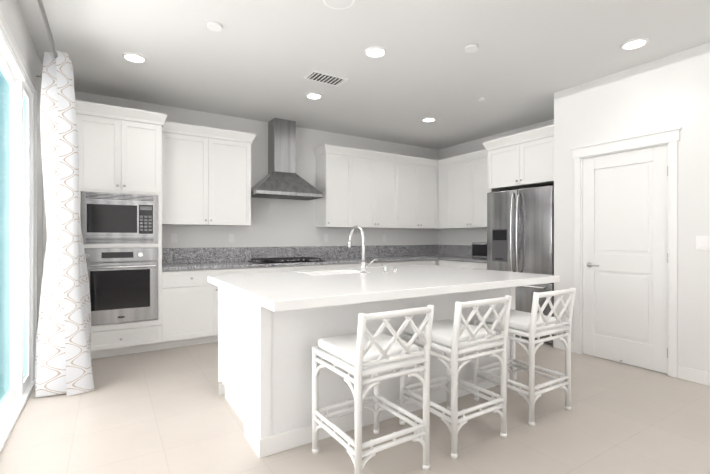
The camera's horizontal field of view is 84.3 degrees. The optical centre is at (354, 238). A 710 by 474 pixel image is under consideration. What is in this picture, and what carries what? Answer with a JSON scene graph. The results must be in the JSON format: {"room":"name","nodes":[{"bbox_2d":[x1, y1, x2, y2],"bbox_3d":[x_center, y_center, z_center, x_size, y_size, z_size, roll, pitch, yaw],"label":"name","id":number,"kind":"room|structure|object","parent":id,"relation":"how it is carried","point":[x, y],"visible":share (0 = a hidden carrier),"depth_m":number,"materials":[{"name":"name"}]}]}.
{"room":"kitchen","nodes":[
{"label":"kitchen","id":0,"kind":"room"},
{"bbox_2d":[0,0,42,379],"bbox_3d":[-1.425,-0.198,1.153,0.120,2.860,7.200,0,0,-32],"label":"wall","id":1,"kind":"structure","parent":0,"point":[13,17],"depth_m":3.34,"materials":[{"name":"paint"}]},
{"bbox_2d":[0,10,37,451],"bbox_3d":[-1.880,-0.034,1.930,0.144,2.530,3.420,0,0,-32],"label":"sliding door","id":2,"kind":"structure","parent":1,"relation":"attached to","point":[20,212],"depth_m":2.97,"materials":[{"name":"clear glass"}]},
{"bbox_2d":[35,0,94,396],"bbox_3d":[-1.534,-0.112,1.853,0.435,2.663,4.002,0,0,-32],"label":"curtain","id":3,"kind":"object","parent":1,"relation":"attached to","point":[63,364],"visible":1,"depth_m":3.06,"materials":[{"name":"white fabric"}]},
{"bbox_2d":[75,91,438,247],"bbox_3d":[-0.902,-0.202,5.799,5.940,2.860,0.120,0,0,-32],"label":"wall","id":4,"kind":"structure","parent":0,"point":[282,223],"depth_m":5.60,"materials":[{"name":"paint"}]},
{"bbox_2d":[171,234,176,242],"bbox_3d":[-2.249,0.001,4.879,0.070,0.115,0.007,0,0,-32],"label":"electrical outlet plate","id":5,"kind":"object","parent":4,"relation":"attached to","point":[174,238],"depth_m":4.88,"materials":[{"name":"white plastic"}]},
{"bbox_2d":[163,120,250,225],"bbox_3d":[-1.875,-0.751,4.922,1.060,1.180,0.327,0,0,-32],"label":"upper cabinet","id":6,"kind":"object","parent":4,"relation":"attached to","point":[207,171],"depth_m":4.77,"materials":[{"name":"white wood"}]},
{"bbox_2d":[229,234,233,241],"bbox_3d":[-1.656,0.001,5.251,0.070,0.115,0.007,0,0,-32],"label":"electrical outlet plate","id":7,"kind":"object","parent":4,"relation":"attached to","point":[231,236],"depth_m":5.25,"materials":[{"name":"white plastic"}]},
{"bbox_2d":[251,118,323,199],"bbox_3d":[-0.965,-1.093,5.391,0.960,1.070,0.497,0,0,-32],"label":"range hood","id":8,"kind":"object","parent":4,"relation":"attached to","point":[281,179],"visible":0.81,"depth_m":5.35,"materials":[{"name":"silver metal"}]},
{"bbox_2d":[163,245,438,263],"bbox_3d":[-0.432,0.220,6.007,4.677,0.195,0.021,0,0,-32],"label":"backsplash","id":9,"kind":"structure","parent":4,"relation":"attached to","point":[170,255],"depth_m":5.66,"materials":[{"name":"grey stone"}]},
{"bbox_2d":[324,234,327,241],"bbox_3d":[-0.444,0.000,6.010,0.070,0.115,0.007,0,0,-32],"label":"electrical outlet plate","id":10,"kind":"object","parent":4,"relation":"attached to","point":[325,235],"depth_m":6.01,"materials":[{"name":"white plastic"}]},
{"bbox_2d":[315,144,354,227],"bbox_3d":[-0.291,-0.752,5.914,0.498,1.180,0.327,0,0,-32],"label":"upper cabinet","id":11,"kind":"object","parent":4,"relation":"attached to","point":[335,164],"depth_m":5.77,"materials":[{"name":"white wood"}]},
{"bbox_2d":[355,148,402,227],"bbox_3d":[0.240,-0.753,6.247,0.995,1.180,0.327,0,0,-32],"label":"upper cabinet","id":12,"kind":"object","parent":4,"relation":"attached to","point":[378,175],"depth_m":6.13,"materials":[{"name":"white wood"}]},
{"bbox_2d":[403,156,434,227],"bbox_3d":[0.958,-0.753,6.696,0.936,1.180,0.327,0,0,-32],"label":"upper cabinet","id":13,"kind":"object","parent":4,"relation":"attached to","point":[418,172],"depth_m":6.57,"materials":[{"name":"white wood"}]},
{"bbox_2d":[0,335,709,473],"bbox_3d":[1.041,1.281,2.699,5.940,0.100,7.440,0,0,-32],"label":"floor","id":14,"kind":"structure","parent":0,"point":[167,411],"depth_m":2.51,"materials":[{"name":"tile"}]},
{"bbox_2d":[75,100,162,358],"bbox_3d":[-2.574,-0.056,4.306,0.760,2.570,0.631,0,0,-32],"label":"tall cabinet","id":15,"kind":"object","parent":14,"relation":"on","point":[144,176],"depth_m":4.05,"materials":[{"name":"white wood"}]},
{"bbox_2d":[81,191,157,243],"bbox_3d":[-2.415,-0.200,4.051,0.680,0.522,0.034,0,0,-32],"label":"microwave","id":16,"kind":"object","parent":15,"relation":"in","point":[107,217],"depth_m":4.04,"materials":[{"name":"silver metal"}]},
{"bbox_2d":[84,248,157,325],"bbox_3d":[-2.401,0.489,4.030,0.680,0.771,0.087,0,0,-32],"label":"oven","id":17,"kind":"object","parent":15,"relation":"in","point":[123,282],"depth_m":4.05,"materials":[{"name":"silver metal"}]},
{"bbox_2d":[163,268,226,348],"bbox_3d":[-1.976,0.794,4.689,0.660,0.870,0.617,0,0,-32],"label":"base cabinet","id":18,"kind":"object","parent":14,"relation":"on","point":[190,302],"depth_m":4.42,"materials":[{"name":"white wood"}]},
{"bbox_2d":[163,256,438,271],"bbox_3d":[-0.268,0.337,5.746,4.677,0.038,0.637,0,0,-32],"label":"countertop","id":19,"kind":"structure","parent":18,"relation":"on","point":[350,259],"depth_m":5.13,"materials":[{"name":"grey stone"}]},
{"bbox_2d":[247,256,326,263],"bbox_3d":[-0.925,0.295,5.319,0.910,0.045,0.500,0,0,-32],"label":"cooktop","id":20,"kind":"object","parent":19,"relation":"in","point":[254,259],"depth_m":5.26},
{"bbox_2d":[227,268,262,274],"bbox_3d":[-1.552,0.794,4.954,0.579,0.870,0.617,0,0,-32],"label":"base cabinet","id":21,"kind":"object","parent":14,"relation":"on","point":[230,271],"depth_m":4.73,"materials":[{"name":"white wood"}]},
{"bbox_2d":[263,264,326,272],"bbox_3d":[-0.980,0.793,5.313,1.009,0.870,0.617,0,0,-32],"label":"base cabinet","id":22,"kind":"object","parent":14,"relation":"on","point":[298,267],"depth_m":5.12,"materials":[{"name":"white wood"}]},
{"bbox_2d":[327,264,358,269],"bbox_3d":[-0.357,0.793,5.703,0.580,0.870,0.617,0,0,-32],"label":"base cabinet","id":23,"kind":"object","parent":14,"relation":"on","point":[329,266],"depth_m":5.45,"materials":[{"name":"white wood"}]},
{"bbox_2d":[218,286,517,457],"bbox_3d":[0.150,0.791,3.254,2.288,0.878,1.075,0,0,-32],"label":"kitchen island","id":24,"kind":"object","parent":14,"relation":"on","point":[274,328],"depth_m":2.44,"materials":[{"name":"paint"}]},
{"bbox_2d":[207,266,558,313],"bbox_3d":[0.227,0.326,3.132,2.380,0.051,1.500,0,0,-32],"label":"island countertop","id":25,"kind":"structure","parent":24,"relation":"on","point":[277,292],"depth_m":2.66,"materials":[{"name":"white stone"}]},
{"bbox_2d":[348,226,396,273],"bbox_3d":[0.159,0.096,3.425,0.374,0.407,0.316,0,0,-32],"label":"faucet","id":26,"kind":"object","parent":25,"relation":"on","point":[363,264],"depth_m":3.32,"materials":[{"name":"silver metal"}]},
{"bbox_2d":[312,305,433,473],"bbox_3d":[0.085,0.792,2.162,0.469,0.877,0.534,0,0,-32],"label":"stool","id":27,"kind":"object","parent":14,"relation":"on","point":[361,352],"visible":1,"depth_m":2.03,"materials":[{"name":"white wood"}]},
{"bbox_2d":[359,260,394,267],"bbox_3d":[0.117,0.793,6.000,0.659,0.870,0.617,0,0,-32],"label":"base cabinet","id":28,"kind":"object","parent":14,"relation":"on","point":[392,264],"depth_m":5.81,"materials":[{"name":"white wood"}]},
{"bbox_2d":[395,260,418,265],"bbox_3d":[0.558,0.792,6.276,0.619,0.870,0.617,0,0,-32],"label":"base cabinet","id":29,"kind":"object","parent":14,"relation":"on","point":[397,262],"depth_m":6.07,"materials":[{"name":"white wood"}]},
{"bbox_2d":[419,260,438,265],"bbox_3d":[0.937,0.792,6.513,0.514,0.870,0.617,0,0,-32],"label":"base cabinet","id":30,"kind":"object","parent":14,"relation":"on","point":[421,262],"depth_m":6.32,"materials":[{"name":"white wood"}]},
{"bbox_2d":[439,260,462,267],"bbox_3d":[1.796,0.792,6.275,0.617,0.870,0.660,0,0,-32],"label":"base cabinet","id":31,"kind":"object","parent":14,"relation":"on","point":[452,263],"depth_m":6.14,"materials":[{"name":"white wood"}]},
{"bbox_2d":[439,256,486,263],"bbox_3d":[1.925,0.337,6.051,0.637,0.038,1.175,0,0,-32],"label":"countertop","id":32,"kind":"structure","parent":31,"relation":"on","point":[470,260],"depth_m":6.10,"materials":[{"name":"grey stone"}]},
{"bbox_2d":[472,242,486,258],"bbox_3d":[1.998,0.190,5.869,0.371,0.254,0.400,0,0,-32],"label":"toaster oven","id":33,"kind":"object","parent":32,"relation":"on","point":[479,250],"visible":0.5,"depth_m":5.83,"materials":[{"name":"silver metal"}]},
{"bbox_2d":[399,295,511,458],"bbox_3d":[0.627,0.792,2.502,0.469,0.877,0.534,0,0,-32],"label":"stool","id":34,"kind":"object","parent":14,"relation":"on","point":[454,339],"visible":0.96,"depth_m":2.35,"materials":[{"name":"white wood"}]},
{"bbox_2d":[463,260,486,269],"bbox_3d":[2.077,0.793,5.827,0.617,0.870,0.634,0,0,-32],"label":"base cabinet","id":35,"kind":"object","parent":14,"relation":"on","point":[476,266],"depth_m":5.77,"materials":[{"name":"white wood"}]},
{"bbox_2d":[487,185,553,343],"bbox_3d":[2.338,0.314,5.053,0.960,1.830,0.913,0,0,-32],"label":"fridge","id":36,"kind":"object","parent":14,"relation":"on","point":[520,230],"visible":0.46,"depth_m":4.75,"materials":[{"name":"silver metal"}]},
{"bbox_2d":[473,288,575,425],"bbox_3d":[1.233,0.792,2.882,0.469,0.877,0.534,0,0,-32],"label":"stool","id":37,"kind":"object","parent":14,"relation":"on","point":[532,325],"visible":0.88,"depth_m":2.74,"materials":[{"name":"white wood"}]},
{"bbox_2d":[17,0,709,149],"bbox_3d":[1.041,-1.679,2.696,5.940,0.100,7.440,0,0,-32],"label":"ceiling","id":38,"kind":"structure","parent":0,"point":[259,60],"depth_m":3.47,"materials":[{"name":"paint"}]},
{"bbox_2d":[122,52,146,62],"bbox_3d":[-1.987,-1.624,3.537,0.176,0.021,0.176,0,0,-32],"label":"recessed light","id":39,"kind":"object","parent":38,"relation":"in","point":[129,56],"depth_m":3.53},
{"bbox_2d":[207,21,221,31],"bbox_3d":[-1.065,-1.618,2.980,0.109,0.021,0.143,0,0,-32],"label":"ceiling detector","id":40,"kind":"object","parent":38,"relation":"attached to","point":[212,25],"depth_m":2.98,"materials":[{"name":"white plastic"}]},
{"bbox_2d":[305,92,321,99],"bbox_3d":[-0.470,-1.625,4.487,0.176,0.021,0.176,0,0,-32],"label":"recessed light","id":41,"kind":"object","parent":38,"relation":"in","point":[314,96],"depth_m":4.48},
{"bbox_2d":[303,70,347,86],"bbox_3d":[-0.298,-1.623,4.005,0.400,0.013,0.220,0,0,-32],"label":"ceiling vent","id":42,"kind":"object","parent":38,"relation":"in","point":[322,77],"visible":1,"depth_m":3.99,"materials":[{"name":"metal"}]},
{"bbox_2d":[323,0,354,8],"bbox_3d":[-0.116,-1.618,2.680,0.191,0.021,0.160,0,0,-32],"label":"ceiling detector","id":43,"kind":"object","parent":38,"relation":"attached to","point":[332,4],"depth_m":2.71,"materials":[{"name":"white plastic"}]},
{"bbox_2d":[365,46,386,57],"bbox_3d":[0.180,-1.624,3.431,0.176,0.021,0.176,0,0,-32],"label":"recessed light","id":44,"kind":"object","parent":38,"relation":"in","point":[379,52],"depth_m":3.43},
{"bbox_2d":[422,117,435,121],"bbox_3d":[1.015,-1.626,5.394,0.176,0.021,0.176,0,0,-32],"label":"recessed light","id":45,"kind":"object","parent":38,"relation":"in","point":[429,119],"depth_m":5.38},
{"bbox_2d":[465,44,477,52],"bbox_3d":[0.991,-1.618,3.333,0.134,0.021,0.133,0,0,-32],"label":"ceiling detector","id":46,"kind":"object","parent":38,"relation":"attached to","point":[471,48],"depth_m":3.33,"materials":[{"name":"white plastic"}]},
{"bbox_2d":[620,38,648,49],"bbox_3d":[2.337,-1.624,3.283,0.176,0.021,0.176,0,0,-32],"label":"recessed light","id":47,"kind":"object","parent":38,"relation":"in","point":[636,43],"depth_m":3.27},
{"bbox_2d":[439,119,553,244],"bbox_3d":[2.366,-0.202,6.064,0.120,2.860,2.900,0,0,-32],"label":"wall","id":48,"kind":"structure","parent":0,"point":[468,236],"depth_m":6.66,"materials":[{"name":"paint"}]},
{"bbox_2d":[435,158,446,227],"bbox_3d":[1.610,-0.753,6.788,0.387,1.179,0.249,0,0,-32],"label":"upper cabinet","id":49,"kind":"object","parent":48,"relation":"attached to","point":[440,165],"depth_m":6.74,"materials":[{"name":"white wood"}]},
{"bbox_2d":[439,245,471,255],"bbox_3d":[2.022,0.220,6.475,0.021,0.195,1.791,0,0,-32],"label":"backsplash","id":50,"kind":"structure","parent":48,"relation":"attached to","point":[444,250],"depth_m":6.87,"materials":[{"name":"grey stone"}]},
{"bbox_2d":[447,148,490,227],"bbox_3d":[1.962,-0.752,6.282,0.327,1.179,1.099,0,0,-32],"label":"upper cabinet","id":51,"kind":"object","parent":48,"relation":"attached to","point":[467,192],"depth_m":6.25,"materials":[{"name":"white wood"}]},
{"bbox_2d":[487,124,553,191],"bbox_3d":[2.401,-0.974,5.091,0.847,0.635,0.965,0,0,-32],"label":"upper cabinet","id":52,"kind":"object","parent":48,"relation":"attached to","point":[523,160],"depth_m":4.84,"materials":[{"name":"white wood"}]},
{"bbox_2d":[554,42,709,372],"bbox_3d":[3.853,-0.200,2.818,1.045,2.860,4.420,0,0,-32],"label":"wall","id":53,"kind":"structure","parent":0,"point":[668,92],"depth_m":3.50,"materials":[{"name":"paint"}]},
{"bbox_2d":[583,145,667,373],"bbox_3d":[2.604,0.192,3.830,0.093,2.060,0.756,0,0,-32],"label":"pantry door","id":54,"kind":"structure","parent":53,"relation":"in","point":[625,257],"depth_m":3.80,"materials":[{"name":"white wood"}]},
{"bbox_2d":[571,127,681,377],"bbox_3d":[2.639,0.131,3.858,0.150,2.198,0.960,0,0,-32],"label":"door frame","id":55,"kind":"structure","parent":53,"relation":"attached to","point":[670,138],"depth_m":3.62,"materials":[{"name":"white wood"}]},
{"bbox_2d":[677,366,709,385],"bbox_3d":[3.698,1.176,2.070,0.012,0.110,3.254,0,0,-32],"label":"baseboard","id":56,"kind":"structure","parent":53,"relation":"attached to","point":[694,375],"depth_m":3.35,"materials":[{"name":"white wood"}]},
{"bbox_2d":[696,236,709,249],"bbox_3d":[2.933,0.040,3.293,0.009,0.120,0.120,0,0,-32],"label":"switch plate","id":57,"kind":"object","parent":53,"relation":"attached to","point":[702,242],"visible":1,"depth_m":3.30,"materials":[{"name":"white plastic"}]},
{"label":"outside","id":58,"kind":"structure","parent":0,"visible":0},
{"bbox_2d":[0,307,9,401],"bbox_3d":[-2.688,1.302,1.661,1.479,0.100,13.000,0,0,-32],"label":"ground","id":59,"kind":"structure","parent":58,"point":[4,347],"depth_m":4.32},
{"bbox_2d":[0,71,9,307],"bbox_3d":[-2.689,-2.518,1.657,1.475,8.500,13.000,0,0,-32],"label":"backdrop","id":60,"kind":"structure","parent":58,"point":[3,206],"depth_m":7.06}
]}

